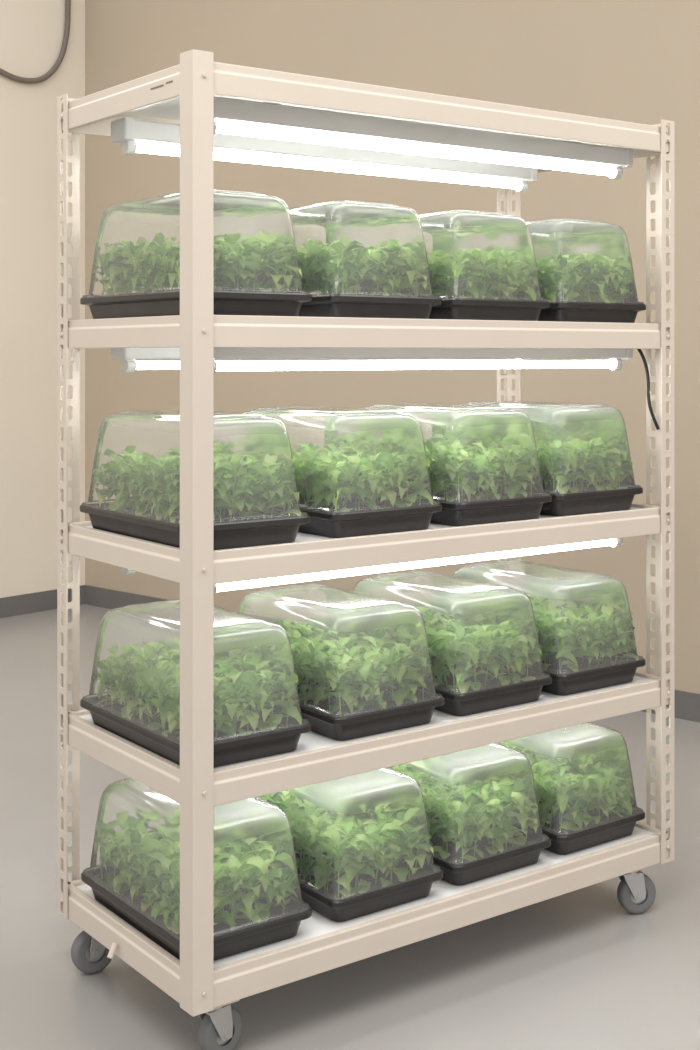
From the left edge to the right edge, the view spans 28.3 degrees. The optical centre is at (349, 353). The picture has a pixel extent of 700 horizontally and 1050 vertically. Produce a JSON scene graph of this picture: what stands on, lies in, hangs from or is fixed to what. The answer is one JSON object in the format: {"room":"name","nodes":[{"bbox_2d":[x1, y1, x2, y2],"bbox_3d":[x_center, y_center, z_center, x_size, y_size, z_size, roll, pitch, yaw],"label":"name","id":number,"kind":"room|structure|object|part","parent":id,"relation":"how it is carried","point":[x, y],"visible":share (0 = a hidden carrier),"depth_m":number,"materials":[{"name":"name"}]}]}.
{"room":"plant growth room","nodes":[
{"label":"plant growth room","id":0,"kind":"room"},
{"bbox_2d":[0,0,84,597],"bbox_3d":[-4.090,-0.480,4.362,0.100,3.600,8.000,0,0,42],"label":"wall","id":1,"kind":"structure","parent":0,"point":[31,31],"depth_m":7.08,"materials":[{"name":"beige paint"}]},
{"bbox_2d":[0,0,70,83],"bbox_3d":[-1.658,-1.713,7.002,0.027,0.684,0.605,0,0,42],"label":"hose","id":2,"kind":"object","parent":1,"relation":"attached to","point":[59,60],"visible":1,"depth_m":7.15,"materials":[{"name":"grey rubber"}]},
{"bbox_2d":[0,585,84,617],"bbox_3d":[-4.050,1.270,4.326,0.008,0.100,8.000,0,0,42],"label":"baseboard","id":3,"kind":"structure","parent":1,"relation":"attached to","point":[16,605],"depth_m":7.06,"materials":[{"name":"rubber"}]},
{"bbox_2d":[0,604,699,1049],"bbox_3d":[-0.645,1.370,0.710,10.100,0.100,9.100,0,0,42],"label":"floor","id":4,"kind":"structure","parent":0,"point":[574,970],"depth_m":3.00,"materials":[{"name":"grey concrete"}]},
{"bbox_2d":[57,49,673,1049],"bbox_3d":[0.064,0.384,3.124,1.338,1.872,0.584,0,0,-36],"label":"shelving rack","id":5,"kind":"object","parent":4,"relation":"on","point":[182,94],"visible":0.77,"depth_m":2.82,"materials":[{"name":"beige metal"}]},
{"bbox_3d":[-0.594,0.324,2.972,0.052,1.752,0.048,0,0,-36],"label":"post","id":6,"kind":"part","parent":5,"relation":"part of","materials":[{"name":"beige metal"}]},
{"bbox_2d":[122,568,135,574],"bbox_3d":[-0.011,0.419,3.248,1.183,0.088,0.068,0,0,-36],"label":"fluorescent light fixture","id":7,"kind":"object","parent":5,"relation":"hanging from","point":[125,571],"visible":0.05,"depth_m":2.90,"materials":[{"name":"white plastic"}]},
{"bbox_2d":[111,348,179,372],"bbox_3d":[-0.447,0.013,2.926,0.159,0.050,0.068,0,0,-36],"label":"fluorescent light fixture","id":8,"kind":"object","parent":5,"relation":"hanging from","point":[128,357],"depth_m":2.91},
{"bbox_2d":[80,410,309,549],"bbox_3d":[-0.324,0.245,2.819,0.292,0.252,0.460,0,0,-36],"label":"seedling tray","id":9,"kind":"object","parent":5,"relation":"on","point":[256,494],"visible":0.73,"depth_m":2.75,"materials":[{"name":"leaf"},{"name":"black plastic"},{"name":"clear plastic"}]},
{"bbox_2d":[80,599,310,767],"bbox_3d":[-0.321,0.652,2.813,0.292,0.252,0.460,0,0,-36],"label":"seedling tray","id":10,"kind":"object","parent":5,"relation":"on","point":[257,714],"visible":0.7,"depth_m":2.75,"materials":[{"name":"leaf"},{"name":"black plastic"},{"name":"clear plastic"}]},
{"bbox_2d":[80,190,311,318],"bbox_3d":[-0.320,-0.190,2.814,0.292,0.252,0.460,0,0,-37],"label":"seedling tray","id":11,"kind":"object","parent":5,"relation":"on","point":[256,270],"visible":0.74,"depth_m":2.75,"materials":[{"name":"leaf"},{"name":"black plastic"},{"name":"clear plastic"}]},
{"bbox_2d":[80,290,311,318],"bbox_3d":[-0.320,-0.091,2.814,0.292,0.054,0.460,0,0,-37],"label":"tray","id":12,"kind":"object","parent":11,"relation":"on","point":[145,303],"depth_m":2.68,"materials":[{"name":"black plastic"}]},
{"bbox_2d":[81,778,311,960],"bbox_3d":[-0.320,1.017,2.817,0.292,0.252,0.460,0,0,-36],"label":"seedling tray","id":13,"kind":"object","parent":5,"relation":"on","point":[257,898],"visible":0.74,"depth_m":2.75,"materials":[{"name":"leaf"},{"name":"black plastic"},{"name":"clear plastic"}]},
{"bbox_3d":[-0.281,0.324,2.541,0.044,1.752,0.048,0,0,-36],"label":"post","id":14,"kind":"part","parent":5,"relation":"part of","materials":[{"name":"beige metal"}]},
{"bbox_3d":[-0.256,1.203,2.594,0.072,0.008,0.072,0,0,-36],"label":"caster plate","id":15,"kind":"part","parent":5,"relation":"part of","materials":[{"name":"beige metal"}]},
{"bbox_2d":[216,361,321,361],"bbox_3d":[-0.197,0.017,3.110,0.278,0.005,0.068,0,0,-36],"label":"fluorescent light fixture","id":16,"kind":"object","parent":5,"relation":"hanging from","point":[216,361],"depth_m":3.11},
{"bbox_2d":[111,117,536,191],"bbox_3d":[-0.011,-0.472,3.248,1.183,0.106,0.068,0,0,-36],"label":"fluorescent light fixture","id":17,"kind":"object","parent":5,"relation":"hanging from","point":[130,132],"visible":0.88,"depth_m":3.19,"materials":[{"name":"white plastic"}]},
{"bbox_2d":[238,584,444,740],"bbox_3d":[-0.046,0.652,3.016,0.292,0.252,0.460,0,0,-36],"label":"seedling tray","id":18,"kind":"object","parent":5,"relation":"on","point":[370,672],"visible":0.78,"depth_m":2.92,"materials":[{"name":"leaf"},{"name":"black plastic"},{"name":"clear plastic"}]},
{"bbox_2d":[244,406,441,537],"bbox_3d":[-0.051,0.245,3.018,0.292,0.252,0.460,0,0,-37],"label":"seedling tray","id":19,"kind":"object","parent":5,"relation":"on","point":[371,476],"visible":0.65,"depth_m":2.90,"materials":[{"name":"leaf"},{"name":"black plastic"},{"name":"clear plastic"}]},
{"bbox_2d":[258,768,442,921],"bbox_3d":[-0.049,1.017,3.018,0.292,0.252,0.460,0,0,-36],"label":"seedling tray","id":20,"kind":"object","parent":5,"relation":"on","point":[362,842],"visible":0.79,"depth_m":2.91,"materials":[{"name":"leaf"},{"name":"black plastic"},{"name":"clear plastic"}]},
{"bbox_3d":[0.071,0.373,3.131,1.276,0.004,0.545,0,0,-36],"label":"deck shelf","id":21,"kind":"part","parent":5,"relation":"part of","materials":[{"name":"beige metal"}]},
{"bbox_2d":[289,201,441,318],"bbox_3d":[-0.051,-0.190,3.016,0.292,0.252,0.460,0,0,-36],"label":"seedling tray","id":22,"kind":"object","parent":5,"relation":"on","point":[373,262],"visible":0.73,"depth_m":2.90,"materials":[{"name":"leaf"},{"name":"black plastic"},{"name":"clear plastic"}]},
{"bbox_2d":[298,295,441,318],"bbox_3d":[-0.051,-0.091,3.016,0.292,0.054,0.460,0,0,-36],"label":"tray","id":23,"kind":"object","parent":22,"relation":"on","point":[354,306],"depth_m":2.83,"materials":[{"name":"black plastic"}]},
{"bbox_3d":[0.071,1.145,3.131,1.276,0.004,0.545,0,0,-36],"label":"deck shelf","id":24,"kind":"part","parent":5,"relation":"part of","materials":[{"name":"beige metal"}]},
{"bbox_3d":[0.071,0.780,3.131,1.276,0.004,0.545,0,0,-36],"label":"deck shelf","id":25,"kind":"part","parent":5,"relation":"part of","materials":[{"name":"beige metal"}]},
{"bbox_2d":[213,538,622,595],"bbox_3d":[0.182,0.419,2.986,1.183,0.088,0.068,0,0,-36],"label":"fluorescent light fixture","id":26,"kind":"object","parent":5,"relation":"hanging from","point":[618,542],"visible":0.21,"depth_m":2.93,"materials":[{"name":"white plastic"}]},
{"bbox_2d":[213,95,632,178],"bbox_3d":[0.182,-0.472,2.986,1.183,0.106,0.068,0,0,-36],"label":"fluorescent light fixture","id":27,"kind":"object","parent":5,"relation":"hanging from","point":[270,120],"visible":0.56,"depth_m":2.92,"materials":[{"name":"white metal"}]},
{"bbox_2d":[213,347,632,373],"bbox_3d":[0.182,-0.010,2.986,1.183,0.098,0.068,0,0,-36],"label":"fluorescent light fixture","id":28,"kind":"object","parent":5,"relation":"hanging from","point":[614,356],"visible":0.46,"depth_m":2.93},
{"bbox_2d":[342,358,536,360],"bbox_3d":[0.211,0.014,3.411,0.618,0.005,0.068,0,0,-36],"label":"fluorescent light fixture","id":29,"kind":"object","parent":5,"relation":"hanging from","point":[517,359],"depth_m":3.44,"materials":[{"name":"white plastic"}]},
{"bbox_2d":[353,571,551,715],"bbox_3d":[0.208,0.652,3.206,0.292,0.252,0.460,0,0,-36],"label":"seedling tray","id":30,"kind":"object","parent":5,"relation":"on","point":[483,641],"visible":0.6,"depth_m":3.11,"materials":[{"name":"clear plastic"},{"name":"black plastic"},{"name":"leaf"}]},
{"bbox_2d":[435,665,551,715],"bbox_3d":[0.208,0.751,3.206,0.292,0.054,0.460,0,0,-36],"label":"tray","id":31,"kind":"object","parent":30,"relation":"attached to","point":[469,696],"depth_m":3.04,"materials":[{"name":"black plastic"}]},
{"bbox_2d":[361,403,551,526],"bbox_3d":[0.208,0.245,3.206,0.292,0.252,0.460,0,0,-37],"label":"seedling tray","id":32,"kind":"object","parent":5,"relation":"on","point":[484,468],"visible":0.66,"depth_m":3.10,"materials":[{"name":"clear plastic"},{"name":"black plastic"},{"name":"leaf"}]},
{"bbox_2d":[430,485,551,526],"bbox_3d":[0.208,0.344,3.206,0.292,0.054,0.460,0,0,-37],"label":"tray","id":33,"kind":"object","parent":32,"relation":"attached to","point":[478,507],"depth_m":3.03,"materials":[{"name":"black plastic"}]},
{"bbox_2d":[387,743,550,884],"bbox_3d":[0.207,1.017,3.209,0.292,0.252,0.460,0,0,-36],"label":"seedling tray","id":34,"kind":"object","parent":5,"relation":"on","point":[481,803],"visible":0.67,"depth_m":3.10,"materials":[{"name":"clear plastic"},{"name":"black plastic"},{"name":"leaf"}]},
{"bbox_2d":[418,210,549,320],"bbox_3d":[0.204,-0.190,3.205,0.292,0.252,0.460,0,0,-36],"label":"seedling tray","id":35,"kind":"object","parent":5,"relation":"on","point":[483,265],"visible":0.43,"depth_m":3.09,"materials":[{"name":"leaf"},{"name":"black plastic"},{"name":"clear plastic"}]},
{"bbox_2d":[429,298,549,320],"bbox_3d":[0.204,-0.091,3.205,0.292,0.054,0.460,0,0,-36],"label":"tray","id":36,"kind":"object","parent":35,"relation":"on","point":[508,309],"depth_m":3.01,"materials":[{"name":"black plastic"}]},
{"bbox_3d":[0.426,0.324,3.722,0.038,1.752,0.052,0,0,-36],"label":"post","id":37,"kind":"part","parent":5,"relation":"part of","materials":[{"name":"beige metal"}]},
{"bbox_2d":[453,560,645,694],"bbox_3d":[0.457,0.652,3.385,0.292,0.252,0.460,0,0,-36],"label":"seedling tray","id":38,"kind":"object","parent":5,"relation":"on","point":[585,629],"visible":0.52,"depth_m":3.30,"materials":[{"name":"black plastic"}]},
{"bbox_2d":[540,639,645,694],"bbox_3d":[0.457,0.751,3.385,0.292,0.054,0.460,0,0,-36],"label":"tray","id":39,"kind":"object","parent":38,"relation":"attached to","point":[582,675],"depth_m":3.22,"materials":[{"name":"black plastic"}]},
{"bbox_2d":[461,401,642,515],"bbox_3d":[0.452,0.245,3.392,0.292,0.252,0.460,0,0,-36],"label":"seedling tray","id":40,"kind":"object","parent":5,"relation":"on","point":[584,455],"visible":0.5,"depth_m":3.29,"materials":[{"name":"clear plastic"},{"name":"black plastic"},{"name":"leaf"}]},
{"bbox_2d":[540,478,642,515],"bbox_3d":[0.452,0.344,3.392,0.292,0.054,0.460,0,0,-36],"label":"tray","id":41,"kind":"object","parent":40,"relation":"attached to","point":[578,498],"depth_m":3.23,"materials":[{"name":"black plastic"}]},
{"bbox_2d":[498,722,644,854],"bbox_3d":[0.456,1.017,3.391,0.292,0.252,0.460,0,0,-37],"label":"seedling tray","id":42,"kind":"object","parent":5,"relation":"on","point":[582,773],"visible":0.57,"depth_m":3.28,"materials":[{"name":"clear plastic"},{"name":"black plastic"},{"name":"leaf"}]},
{"bbox_2d":[527,218,645,322],"bbox_3d":[0.458,-0.190,3.387,0.292,0.252,0.460,0,0,-36],"label":"seedling tray","id":43,"kind":"object","parent":5,"relation":"on","point":[585,267],"visible":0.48,"depth_m":3.27,"materials":[{"name":"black plastic"}]},
{"bbox_2d":[538,302,645,322],"bbox_3d":[0.458,-0.091,3.387,0.292,0.054,0.460,0,0,-36],"label":"tray","id":44,"kind":"object","parent":43,"relation":"on","point":[611,312],"depth_m":3.19,"materials":[{"name":"black plastic"}]},
{"bbox_2d":[637,349,659,429],"bbox_3d":[0.710,0.061,3.326,0.066,0.241,0.015,0,0,14],"label":"power cable","id":45,"kind":"object","parent":5,"relation":"attached to","point":[639,350],"visible":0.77,"depth_m":3.32,"materials":[{"name":"black rubber"}]},
{"bbox_3d":[0.727,0.324,3.308,0.046,1.752,0.086,0,0,-36],"label":"post","id":46,"kind":"part","parent":5,"relation":"part of","materials":[{"name":"beige metal"}]},
{"bbox_2d":[85,0,699,693],"bbox_3d":[1.964,-0.480,4.410,9.100,3.600,0.100,0,0,42],"label":"wall","id":47,"kind":"structure","parent":0,"point":[635,61],"depth_m":5.80,"materials":[{"name":"beige paint"}]},
{"bbox_2d":[85,585,699,722],"bbox_3d":[1.969,1.270,4.334,8.992,0.100,0.008,0,0,42],"label":"baseboard","id":48,"kind":"structure","parent":47,"relation":"attached to","point":[686,704],"depth_m":6.92,"materials":[{"name":"rubber"}]}
]}

